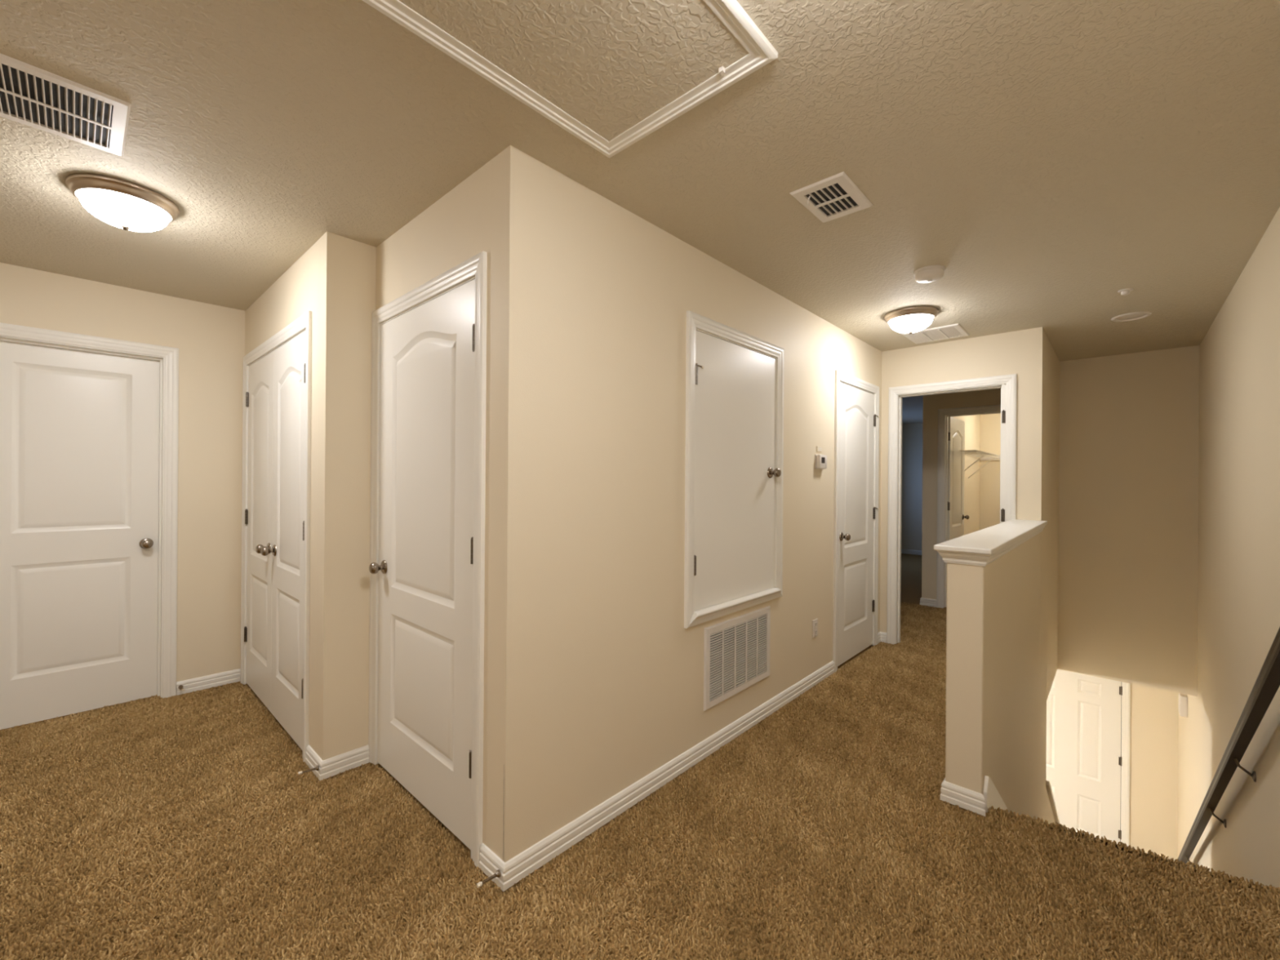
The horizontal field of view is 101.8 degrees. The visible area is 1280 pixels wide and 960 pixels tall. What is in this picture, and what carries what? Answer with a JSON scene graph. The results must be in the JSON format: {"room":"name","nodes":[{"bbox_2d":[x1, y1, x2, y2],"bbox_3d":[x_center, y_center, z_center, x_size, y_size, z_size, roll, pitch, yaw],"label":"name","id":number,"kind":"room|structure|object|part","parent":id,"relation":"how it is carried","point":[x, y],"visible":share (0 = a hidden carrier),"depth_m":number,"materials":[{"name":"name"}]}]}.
{"room":"upstairs hallway","nodes":[
{"label":"upstairs hallway","id":0,"kind":"room"},
{"bbox_2d":[0,262,244,697],"bbox_3d":[-3.662,0.122,2.402,0.115,2.500,3.170,0,0,43],"label":"wall","id":1,"kind":"structure","parent":0,"point":[209,339],"depth_m":3.27,"materials":[{"name":"beige paint"}]},
{"bbox_2d":[0,340,159,729],"bbox_3d":[-3.183,0.290,2.924,0.099,2.059,0.719,0,0,43],"label":"door","id":2,"kind":"structure","parent":1,"relation":"in","point":[79,430],"depth_m":2.94,"materials":[{"name":"white paint"}]},
{"bbox_3d":[-3.199,0.762,2.939,0.010,0.610,0.458,0,0,43],"label":"panel","id":3,"kind":"part","parent":2,"relation":"part of","materials":[{"name":"white paint"}]},
{"bbox_3d":[-3.192,-0.172,2.939,0.010,0.915,0.458,0,0,43],"label":"panel","id":4,"kind":"part","parent":2,"relation":"part of","materials":[{"name":"white paint"}]},
{"bbox_3d":[-2.965,0.385,3.128,0.054,0.052,0.052,0,0,43],"label":"knob","id":5,"kind":"part","parent":2,"relation":"part of","materials":[{"name":"silver metal"}]},
{"bbox_2d":[0,322,178,697],"bbox_3d":[-3.176,0.254,2.918,0.133,2.130,0.862,0,0,43],"label":"door frame","id":6,"kind":"structure","parent":1,"relation":"attached to","point":[168,357],"depth_m":3.16,"materials":[{"name":"white paint"}]},
{"bbox_3d":[-3.126,-0.779,2.879,0.018,0.062,0.862,0,0,43],"label":"head casing","id":7,"kind":"part","parent":6,"relation":"part of","materials":[{"name":"white paint"}]},
{"bbox_3d":[-2.863,0.257,3.173,0.018,2.130,0.062,0,0,43],"label":"casing","id":8,"kind":"part","parent":6,"relation":"part of","materials":[{"name":"white paint"}]},
{"bbox_2d":[178,684,185,691],"bbox_3d":[-2.802,1.276,3.185,0.076,0.022,0.022,0,0,37],"label":"door stop","id":9,"kind":"object","parent":1,"relation":"attached to","point":[180,686],"visible":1,"depth_m":3.19,"materials":[{"name":"silver metal"}]},
{"bbox_2d":[176,668,240,695],"bbox_3d":[-2.738,1.284,3.318,0.015,0.079,0.328,0,0,43],"label":"baseboard","id":10,"kind":"structure","parent":1,"relation":"attached to","point":[199,683],"depth_m":3.31,"materials":[{"name":"white paint"}]},
{"bbox_2d":[244,240,318,751],"bbox_3d":[-2.020,0.134,2.966,1.536,2.500,0.115,0,0,43],"label":"wall","id":11,"kind":"structure","parent":0,"point":[295,293],"depth_m":2.52,"materials":[{"name":"beige paint"}]},
{"bbox_2d":[244,351,273,711],"bbox_3d":[-2.329,0.290,3.152,0.651,2.045,0.099,0,0,43],"label":"door","id":12,"kind":"structure","parent":11,"relation":"in","point":[260,395],"depth_m":3.15,"materials":[{"name":"white paint"}]},
{"bbox_3d":[-2.312,0.837,3.159,0.434,0.490,0.010,0,0,43],"label":"panel","id":13,"kind":"part","parent":12,"relation":"part of","materials":[{"name":"white paint"}]},
{"bbox_3d":[-2.150,0.391,2.955,0.052,0.052,0.054,0,0,43],"label":"knob","id":14,"kind":"part","parent":12,"relation":"part of","materials":[{"name":"silver metal"}]},
{"bbox_3d":[-2.305,-0.062,3.159,0.434,1.068,0.010,0,0,43],"label":"panel","id":15,"kind":"part","parent":12,"relation":"part of","materials":[{"name":"white paint"}]},
{"bbox_2d":[240,311,311,762],"bbox_3d":[-2.046,0.263,2.977,1.407,2.130,0.133,0,0,43],"label":"door frame","id":16,"kind":"structure","parent":11,"relation":"attached to","point":[303,323],"depth_m":2.49,"materials":[{"name":"white paint"}]},
{"bbox_3d":[-2.579,0.259,3.390,0.062,2.130,0.018,0,0,43],"label":"casing","id":17,"kind":"part","parent":16,"relation":"part of","materials":[{"name":"white paint"}]},
{"bbox_3d":[-2.077,-0.771,2.935,1.407,0.062,0.018,0,0,43],"label":"head casing","id":18,"kind":"part","parent":16,"relation":"part of","materials":[{"name":"white paint"}]},
{"bbox_3d":[-1.590,0.266,2.479,0.062,2.130,0.018,0,0,43],"label":"casing","id":19,"kind":"part","parent":16,"relation":"part of","materials":[{"name":"white paint"}]},
{"bbox_2d":[260,330,306,750],"bbox_3d":[-1.848,0.293,2.709,0.651,2.045,0.099,0,0,43],"label":"door","id":20,"kind":"structure","parent":11,"relation":"in","point":[287,550],"depth_m":2.72,"materials":[{"name":"white paint"}]},
{"bbox_3d":[-2.059,0.392,2.872,0.052,0.052,0.054,0,0,43],"label":"knob","id":21,"kind":"part","parent":20,"relation":"part of","materials":[{"name":"silver metal"}]},
{"bbox_3d":[-1.846,0.841,2.730,0.434,0.490,0.010,0,0,43],"label":"panel","id":22,"kind":"part","parent":20,"relation":"part of","materials":[{"name":"white paint"}]},
{"bbox_3d":[-1.840,-0.059,2.730,0.434,1.068,0.010,0,0,43],"label":"panel","id":23,"kind":"part","parent":20,"relation":"part of","materials":[{"name":"white paint"}]},
{"bbox_2d":[305,744,322,780],"bbox_3d":[-1.492,1.292,2.383,0.217,0.079,0.015,0,0,43],"label":"baseboard","id":24,"kind":"structure","parent":11,"relation":"attached to","point":[313,759],"depth_m":2.38,"materials":[{"name":"white paint"}]},
{"bbox_2d":[315,231,376,779],"bbox_3d":[-1.381,0.139,2.442,0.115,2.500,0.210,0,0,43],"label":"wall","id":25,"kind":"structure","parent":0,"point":[347,267],"depth_m":2.39,"materials":[{"name":"beige paint"}]},
{"bbox_2d":[297,764,318,774],"bbox_3d":[-1.467,1.285,2.302,0.076,0.022,0.022,0,0,-33],"label":"door stop","id":26,"kind":"object","parent":25,"relation":"attached to","point":[316,768],"visible":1,"depth_m":2.30,"materials":[{"name":"silver metal"}]},
{"bbox_2d":[320,744,368,780],"bbox_3d":[-1.353,1.294,2.385,0.015,0.079,0.206,0,0,43],"label":"baseboard","id":27,"kind":"structure","parent":25,"relation":"attached to","point":[333,766],"depth_m":2.38,"materials":[{"name":"white paint"}]},
{"bbox_2d":[375,160,504,861],"bbox_3d":[-0.858,0.142,2.181,1.237,2.500,0.116,0,0,43],"label":"wall","id":28,"kind":"structure","parent":0,"point":[456,228],"depth_m":1.97,"materials":[{"name":"beige paint"}]},
{"bbox_2d":[368,279,475,849],"bbox_3d":[-0.909,0.300,2.129,0.874,2.045,0.099,0,0,43],"label":"door","id":29,"kind":"structure","parent":28,"relation":"in","point":[424,568],"depth_m":2.10,"materials":[{"name":"white paint"}]},
{"bbox_3d":[-1.200,0.400,2.366,0.052,0.052,0.054,0,0,43],"label":"knob","id":30,"kind":"part","parent":29,"relation":"part of","materials":[{"name":"silver metal"}]},
{"bbox_3d":[-0.907,0.847,2.150,0.580,0.490,0.010,0,0,43],"label":"panel","id":31,"kind":"part","parent":29,"relation":"part of","materials":[{"name":"white paint"}]},
{"bbox_3d":[-0.901,-0.063,2.151,0.580,1.090,0.010,0,0,43],"label":"panel","id":32,"kind":"part","parent":29,"relation":"part of","materials":[{"name":"white paint"}]},
{"bbox_2d":[368,251,487,866],"bbox_3d":[-0.874,0.271,2.182,0.997,2.130,0.133,0,0,43],"label":"door frame","id":33,"kind":"structure","parent":28,"relation":"attached to","point":[474,268],"depth_m":1.84,"materials":[{"name":"white paint"}]},
{"bbox_3d":[-1.256,0.269,2.457,0.062,2.130,0.018,0,0,43],"label":"casing","id":34,"kind":"part","parent":33,"relation":"part of","materials":[{"name":"white paint"}]},
{"bbox_3d":[-0.905,-0.763,2.141,0.997,0.062,0.018,0,0,43],"label":"head casing","id":35,"kind":"part","parent":33,"relation":"part of","materials":[{"name":"white paint"}]},
{"bbox_3d":[-0.569,0.273,1.823,0.062,2.130,0.018,0,0,43],"label":"casing","id":36,"kind":"part","parent":33,"relation":"part of","materials":[{"name":"white paint"}]},
{"bbox_2d":[479,842,504,891],"bbox_3d":[-0.495,1.300,1.749,0.152,0.079,0.015,0,0,43],"label":"baseboard","id":37,"kind":"structure","parent":28,"relation":"attached to","point":[489,862],"depth_m":1.75,"materials":[{"name":"white paint"}]},
{"bbox_2d":[476,869,501,888],"bbox_3d":[-0.491,1.294,1.687,0.077,0.022,0.022,0,0,-41],"label":"door stop","id":38,"kind":"object","parent":37,"relation":"attached to","point":[497,874],"visible":1,"depth_m":1.69,"materials":[{"name":"silver metal"}]},
{"bbox_2d":[0,0,1279,423],"bbox_3d":[1.428,-1.149,4.360,4.974,0.120,13.165,0,0,43],"label":"ceiling","id":39,"kind":"structure","parent":0,"point":[1056,158],"depth_m":1.74,"materials":[{"name":"beige paint"}]},
{"bbox_2d":[0,53,131,155],"bbox_3d":[-1.866,-1.110,1.415,0.366,0.010,0.670,0,0,43],"label":"ceiling vent","id":40,"kind":"object","parent":39,"relation":"in","point":[30,95],"visible":1,"depth_m":1.55,"materials":[{"name":"white metal"}]},
{"bbox_2d":[65,173,179,231],"bbox_3d":[-2.027,-1.050,2.050,0.320,0.133,0.320,0,0,43],"label":"ceiling light","id":41,"kind":"object","parent":39,"relation":"attached to","point":[123,204],"visible":1,"depth_m":1.97,"materials":[{"name":"white glass"}]},
{"bbox_2d":[362,0,777,158],"bbox_3d":[-0.341,-1.096,1.042,0.624,0.016,1.378,0,0,43],"label":"attic hatch","id":42,"kind":"object","parent":39,"relation":"attached to","point":[611,74],"visible":1,"depth_m":1.33,"materials":[{"name":"beige paint"}]},
{"bbox_3d":[-0.552,-1.097,1.236,0.052,0.016,1.378,0,0,43],"label":"moulding","id":43,"kind":"part","parent":42,"relation":"part of","materials":[{"name":"white paint"}]},
{"bbox_3d":[0.108,-1.092,1.530,0.624,0.016,0.052,0,0,43],"label":"moulding","id":44,"kind":"part","parent":42,"relation":"part of","materials":[{"name":"white paint"}]},
{"bbox_3d":[-0.131,-1.094,0.849,0.052,0.016,1.378,0,0,43],"label":"moulding","id":45,"kind":"part","parent":42,"relation":"part of","materials":[{"name":"white paint"}]},
{"bbox_2d":[789,171,872,222],"bbox_3d":[0.749,-1.077,2.028,0.206,0.037,0.300,0,0,43],"label":"ceiling vent","id":46,"kind":"object","parent":39,"relation":"in","point":[836,196],"visible":1,"depth_m":2.01,"materials":[{"name":"white metal"}]},
{"bbox_2d":[884,306,938,333],"bbox_3d":[1.773,-1.021,3.406,0.320,0.133,0.320,0,0,43],"label":"ceiling light","id":47,"kind":"object","parent":39,"relation":"attached to","point":[909,320],"visible":1,"depth_m":3.32,"materials":[{"name":"white glass"}]},
{"bbox_2d":[913,265,945,283],"bbox_3d":[1.506,-1.064,2.707,0.144,0.051,0.144,0,0,43],"label":"smoke detector","id":48,"kind":"object","parent":39,"relation":"attached to","point":[930,273],"visible":1,"depth_m":2.67,"materials":[{"name":"white plastic"}]},
{"bbox_3d":[1.506,-1.082,2.707,0.144,0.014,0.144,0,0,43],"label":"mounting plate","id":49,"kind":"part","parent":48,"relation":"part of","materials":[{"name":"white plastic"}]},
{"bbox_2d":[901,323,969,343],"bbox_3d":[2.193,-1.078,3.862,0.370,0.012,0.370,0,0,43],"label":"ceiling vent","id":50,"kind":"object","parent":39,"relation":"in","point":[953,331],"visible":0.99,"depth_m":3.84,"materials":[{"name":"white metal"}]},
{"bbox_2d":[1117,288,1133,295],"bbox_3d":[2.763,-1.066,2.961,0.068,0.027,0.068,0,0,43],"label":"sprinkler head","id":51,"kind":"object","parent":39,"relation":"attached to","point":[1124,291],"visible":1,"depth_m":2.95},
{"bbox_2d":[1111,311,1151,321],"bbox_3d":[3.227,-1.071,3.419,0.196,0.010,0.196,0,0,43],"label":"recessed light","id":52,"kind":"object","parent":39,"relation":"in","point":[1136,315],"visible":1,"depth_m":3.42,"materials":[{"name":"white plastic"}]},
{"bbox_2d":[0,553,1279,959],"bbox_3d":[1.369,1.387,4.385,4.840,0.048,12.920,0,0,43],"label":"floor","id":53,"kind":"structure","parent":0,"point":[410,886],"depth_m":1.74,"materials":[{"name":"brown carpet"}]},
{"bbox_2d":[0,601,1279,959],"bbox_3d":[0.384,1.350,3.285,4.809,0.021,7.210,0,0,43],"label":"carpet","id":54,"kind":"structure","parent":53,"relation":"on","point":[75,742],"depth_m":1.85,"materials":[{"name":"brown carpet"}]},
{"bbox_2d":[486,145,881,862],"bbox_3d":[0.756,0.155,3.093,0.115,2.500,3.644,0,0,43],"label":"wall","id":55,"kind":"structure","parent":0,"point":[595,673],"depth_m":2.04,"materials":[{"name":"beige paint"}]},
{"bbox_2d":[503,661,835,891],"bbox_3d":[0.458,1.307,2.682,0.015,0.079,2.678,0,0,43],"label":"baseboard","id":56,"kind":"structure","parent":55,"relation":"attached to","point":[534,857],"depth_m":2.18,"materials":[{"name":"white paint"}]},
{"bbox_2d":[684,310,784,628],"bbox_3d":[0.495,-0.046,2.781,0.151,1.470,0.927,0,0,43],"label":"door frame","id":57,"kind":"structure","parent":55,"relation":"attached to","point":[695,322],"depth_m":2.57,"materials":[{"name":"white paint"}]},
{"bbox_3d":[0.237,-0.049,2.430,0.018,1.470,0.062,0,0,43],"label":"casing","id":58,"kind":"part","parent":57,"relation":"part of","materials":[{"name":"white paint"}]},
{"bbox_3d":[0.532,0.658,2.742,0.036,0.058,0.913,0,0,43],"label":"sill","id":59,"kind":"part","parent":57,"relation":"part of","materials":[{"name":"white paint"}]},
{"bbox_3d":[0.535,-0.750,2.749,0.018,0.062,0.927,0,0,43],"label":"head casing","id":60,"kind":"part","parent":57,"relation":"part of","materials":[{"name":"white paint"}]},
{"bbox_3d":[0.823,-0.044,3.066,0.018,1.470,0.062,0,0,43],"label":"casing","id":61,"kind":"part","parent":57,"relation":"part of","materials":[{"name":"white paint"}]},
{"bbox_2d":[703,605,770,711],"bbox_3d":[0.532,0.924,2.761,0.012,0.402,0.640,0,0,43],"label":"air vent","id":62,"kind":"object","parent":55,"relation":"in","point":[736,651],"visible":1,"depth_m":2.72,"materials":[{"name":"white metal"}]},
{"bbox_2d":[693,329,781,610],"bbox_3d":[0.527,-0.043,2.737,0.099,1.334,0.804,0,0,43],"label":"door","id":63,"kind":"structure","parent":55,"relation":"in","point":[735,472],"depth_m":2.71,"materials":[{"name":"white paint"}]},
{"bbox_3d":[0.776,-0.042,2.974,0.054,0.052,0.052,0,0,43],"label":"knob","id":64,"kind":"part","parent":63,"relation":"part of","materials":[{"name":"silver metal"}]},
{"bbox_2d":[812,618,817,638],"bbox_3d":[1.163,0.983,3.449,0.009,0.116,0.072,0,0,43],"label":"wall outlet","id":65,"kind":"object","parent":55,"relation":"attached to","point":[815,623],"visible":1,"depth_m":3.44,"materials":[{"name":"white plastic"}]},
{"bbox_2d":[816,445,822,452],"bbox_3d":[1.201,-0.207,3.481,0.009,0.038,0.080,0,0,43],"label":"wall sensor","id":66,"kind":"object","parent":55,"relation":"attached to","point":[819,449],"visible":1,"depth_m":3.47,"materials":[{"name":"beige paint"}]},
{"bbox_2d":[814,453,826,469],"bbox_3d":[1.212,-0.121,3.474,0.036,0.100,0.126,0,0,43],"label":"thermostat","id":67,"kind":"object","parent":55,"relation":"attached to","point":[820,460],"visible":1,"depth_m":3.44,"materials":[{"name":"white plastic"}]},
{"bbox_2d":[832,369,879,671],"bbox_3d":[1.631,0.291,4.030,0.133,2.130,0.877,0,0,43],"label":"door frame","id":68,"kind":"structure","parent":55,"relation":"attached to","point":[840,376],"depth_m":3.85,"materials":[{"name":"white paint"}]},
{"bbox_3d":[1.397,0.289,3.691,0.018,2.130,0.062,0,0,43],"label":"casing","id":69,"kind":"part","parent":68,"relation":"part of","materials":[{"name":"white paint"}]},
{"bbox_3d":[1.681,-0.743,3.991,0.018,0.062,0.877,0,0,43],"label":"head casing","id":70,"kind":"part","parent":68,"relation":"part of","materials":[{"name":"white paint"}]},
{"bbox_3d":[1.949,0.294,4.290,0.018,2.130,0.062,0,0,43],"label":"casing","id":71,"kind":"part","parent":68,"relation":"part of","materials":[{"name":"white paint"}]},
{"bbox_2d":[837,382,879,666],"bbox_3d":[1.692,0.320,4.003,0.099,2.045,0.778,0,0,43],"label":"door","id":72,"kind":"structure","parent":55,"relation":"in","point":[857,418],"depth_m":3.98,"materials":[{"name":"white paint"}]},
{"bbox_3d":[1.487,0.411,3.748,0.054,0.052,0.052,0,0,43],"label":"knob","id":73,"kind":"part","parent":72,"relation":"part of","materials":[{"name":"silver metal"}]},
{"bbox_3d":[1.658,0.868,4.000,0.010,0.490,0.484,0,0,43],"label":"panel","id":74,"kind":"part","parent":72,"relation":"part of","materials":[{"name":"white paint"}]},
{"bbox_3d":[1.665,-0.036,4.001,0.010,1.078,0.484,0,0,43],"label":"panel","id":75,"kind":"part","parent":72,"relation":"part of","materials":[{"name":"white paint"}]},
{"bbox_2d":[877,631,880,644],"bbox_3d":[1.997,1.320,4.352,0.015,0.079,0.099,0,0,43],"label":"baseboard","id":76,"kind":"structure","parent":55,"relation":"attached to","point":[878,633],"depth_m":4.35,"materials":[{"name":"white paint"}]},
{"bbox_2d":[901,422,923,555],"bbox_3d":[5.927,0.198,9.029,2.720,2.500,0.115,0,0,43],"label":"wall","id":77,"kind":"structure","parent":0,"point":[912,433],"depth_m":9.73,"materials":[{"name":"beige paint"}]},
{"bbox_2d":[901,549,921,555],"bbox_3d":[5.897,1.352,8.961,2.640,0.079,0.015,0,0,43],"label":"baseboard","id":78,"kind":"structure","parent":77,"relation":"attached to","point":[903,551],"depth_m":9.71,"materials":[{"name":"white paint"}]},
{"bbox_2d":[921,388,1000,608],"bbox_3d":[3.532,0.177,5.389,1.070,2.500,0.115,0,0,43],"label":"wall","id":79,"kind":"structure","parent":0,"point":[931,403],"depth_m":5.64,"materials":[{"name":"beige paint"}]},
{"bbox_2d":[920,597,936,607],"bbox_3d":[3.134,1.329,5.659,0.162,0.079,0.015,0,0,43],"label":"baseboard","id":80,"kind":"structure","parent":79,"relation":"attached to","point":[928,602],"depth_m":5.65,"materials":[{"name":"white paint"}]},
{"bbox_2d":[946,416,968,541],"bbox_3d":[3.582,0.336,5.851,0.101,2.045,0.619,0,0,45],"label":"door","id":81,"kind":"structure","parent":79,"relation":"in","point":[956,427],"depth_m":5.83,"materials":[{"name":"white paint"}]},
{"bbox_3d":[3.576,-0.021,5.869,0.010,1.078,0.405,0,0,45],"label":"panel","id":82,"kind":"part","parent":81,"relation":"part of","materials":[{"name":"white paint"}]},
{"bbox_2d":[936,404,1000,608],"bbox_3d":[3.522,0.306,5.385,0.764,2.130,0.133,0,0,43],"label":"door frame","id":83,"kind":"structure","parent":79,"relation":"attached to","point":[944,415],"depth_m":5.57,"materials":[{"name":"white paint"}]},
{"bbox_3d":[3.225,0.304,5.581,0.062,2.130,0.018,0,0,43],"label":"casing","id":84,"kind":"part","parent":83,"relation":"part of","materials":[{"name":"white paint"}]},
{"bbox_3d":[3.491,-0.728,5.344,0.764,0.062,0.018,0,0,43],"label":"head casing","id":85,"kind":"part","parent":83,"relation":"part of","materials":[{"name":"white paint"}]},
{"bbox_2d":[880,326,1044,680],"bbox_3d":[2.426,0.168,4.110,1.193,2.500,0.115,0,0,43],"label":"wall","id":86,"kind":"structure","parent":0,"point":[1020,353],"depth_m":3.85,"materials":[{"name":"beige paint"}]},
{"bbox_2d":[880,631,886,642],"bbox_3d":[2.041,1.320,4.368,0.059,0.079,0.015,0,0,43],"label":"baseboard","id":87,"kind":"structure","parent":86,"relation":"attached to","point":[883,635],"depth_m":4.36,"materials":[{"name":"white paint"}]},
{"bbox_2d":[886,373,1017,644],"bbox_3d":[2.431,0.297,4.093,0.871,2.130,0.133,0,0,43],"label":"door frame","id":88,"kind":"structure","parent":86,"relation":"attached to","point":[1007,384],"depth_m":4.28,"materials":[{"name":"white paint"}]},
{"bbox_3d":[2.095,0.295,4.325,0.062,2.130,0.018,0,0,43],"label":"casing","id":89,"kind":"part","parent":88,"relation":"part of","materials":[{"name":"white paint"}]},
{"bbox_3d":[2.400,-0.737,4.051,0.871,0.062,0.018,0,0,43],"label":"head casing","id":90,"kind":"part","parent":88,"relation":"part of","materials":[{"name":"white paint"}]},
{"bbox_3d":[2.689,0.299,3.777,0.062,2.130,0.018,0,0,43],"label":"casing","id":91,"kind":"part","parent":88,"relation":"part of","materials":[{"name":"white paint"}]},
{"bbox_2d":[951,414,980,535],"bbox_3d":[4.062,0.182,6.669,0.115,2.500,2.484,0,0,43],"label":"wall","id":92,"kind":"structure","parent":0,"point":[972,423],"depth_m":7.07,"materials":[{"name":"beige paint"}]},
{"bbox_2d":[960,449,1000,478],"bbox_3d":[4.324,-0.181,6.623,0.329,0.318,1.998,0,0,43],"label":"wire shelf","id":93,"kind":"object","parent":92,"relation":"attached to","point":[983,455],"visible":0.78,"depth_m":6.66,"materials":[{"name":"white metal"}]},
{"bbox_2d":[979,413,1000,529],"bbox_3d":[5.269,0.191,7.189,0.955,2.500,0.115,0,0,43],"label":"wall","id":94,"kind":"structure","parent":0,"point":[990,424],"depth_m":7.39,"materials":[{"name":"beige paint"}]},
{"bbox_2d":[945,330,1059,824],"bbox_3d":[2.588,1.530,3.499,0.157,5.221,3.669,0,0,43],"label":"wall","id":95,"kind":"structure","parent":0,"point":[993,617],"depth_m":2.66,"materials":[{"name":"beige paint"}]},
{"bbox_2d":[940,781,985,816],"bbox_3d":[1.335,1.313,2.151,0.162,0.079,0.015,0,0,43],"label":"baseboard","id":96,"kind":"structure","parent":95,"relation":"attached to","point":[966,798],"depth_m":2.15,"materials":[{"name":"white paint"}]},
{"bbox_2d":[933,519,1047,566],"bbox_3d":[2.040,0.317,2.910,0.204,0.076,2.170,0,0,43],"label":"wall cap","id":97,"kind":"object","parent":95,"relation":"attached to","point":[983,547],"visible":1,"depth_m":2.35,"materials":[{"name":"white paint"}]},
{"bbox_3d":[1.336,0.321,2.146,0.196,0.055,0.032,0,0,43],"label":"moulding","id":98,"kind":"part","parent":97,"relation":"part of","materials":[{"name":"white paint"}]},
{"bbox_3d":[2.110,0.328,2.865,0.032,0.055,2.139,0,0,43],"label":"moulding","id":99,"kind":"part","parent":97,"relation":"part of","materials":[{"name":"white paint"}]},
{"bbox_2d":[982,775,1008,812],"bbox_3d":[2.207,2.210,2.997,0.014,1.962,2.377,0,0,43],"label":"skirt board","id":100,"kind":"object","parent":95,"relation":"attached to","point":[992,797],"visible":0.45,"depth_m":2.19,"materials":[{"name":"white paint"}]},
{"bbox_2d":[1057,345,1199,696],"bbox_3d":[4.140,0.322,4.452,0.865,2.781,0.115,0,0,43],"label":"wall","id":101,"kind":"structure","parent":0,"point":[1129,423],"depth_m":4.38,"materials":[{"name":"beige paint"}]},
{"bbox_2d":[1128,683,1178,861],"bbox_3d":[4.226,2.894,6.701,3.761,2.520,0.115,0,0,43],"label":"wall","id":102,"kind":"structure","parent":0,"point":[1154,713],"depth_m":5.50,"materials":[{"name":"beige paint"}]},
{"bbox_2d":[1045,669,1122,844],"bbox_3d":[4.914,3.135,5.971,0.930,2.025,0.104,0,0,43],"label":"door","id":103,"kind":"structure","parent":102,"relation":"in","point":[1084,758],"depth_m":5.88,"materials":[{"name":"white paint"}]},
{"bbox_3d":[4.759,2.934,6.138,0.209,0.855,0.010,0,0,43],"label":"panel","id":104,"kind":"part","parent":103,"relation":"part of","materials":[{"name":"white paint"}]},
{"bbox_3d":[5.054,3.777,5.860,0.203,0.405,0.010,0,0,43],"label":"panel","id":105,"kind":"part","parent":103,"relation":"part of","materials":[{"name":"white paint"}]},
{"bbox_3d":[5.061,2.937,5.860,0.203,0.855,0.010,0,0,43],"label":"panel","id":106,"kind":"part","parent":103,"relation":"part of","materials":[{"name":"white paint"}]},
{"bbox_3d":[5.065,2.344,5.861,0.203,0.160,0.010,0,0,43],"label":"panel","id":107,"kind":"part","parent":103,"relation":"part of","materials":[{"name":"white paint"}]},
{"bbox_2d":[1120,681,1130,846],"bbox_3d":[4.948,3.107,6.022,1.052,2.112,0.133,0,0,43],"label":"door frame","id":108,"kind":"structure","parent":102,"relation":"attached to","point":[1126,697],"depth_m":5.64,"materials":[{"name":"white paint"}]},
{"bbox_2d":[1177,207,1279,887],"bbox_3d":[2.256,1.526,1.693,0.115,5.221,10.165,0,0,43],"label":"wall","id":109,"kind":"structure","parent":0,"point":[1238,594],"depth_m":2.68,"materials":[{"name":"beige paint"}]},
{"bbox_2d":[1177,693,1187,717],"bbox_3d":[4.940,2.040,4.734,0.052,0.185,0.150,0,0,43],"label":"door chime","id":110,"kind":"object","parent":109,"relation":"attached to","point":[1182,698],"visible":0.88,"depth_m":4.68,"materials":[{"name":"white plastic"}]},
{"bbox_3d":[4.922,2.040,4.751,0.003,0.135,0.100,0,0,43],"label":"panel","id":111,"kind":"part","parent":110,"relation":"part of","materials":[{"name":"white plastic"}]},
{"bbox_2d":[1177,626,1279,866],"bbox_3d":[3.245,1.772,2.915,0.082,3.110,4.240,0,0,43],"label":"handrail","id":112,"kind":"object","parent":109,"relation":"attached to","point":[1267,683],"visible":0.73,"depth_m":2.27,"materials":[{"name":"black wood"}]}
]}

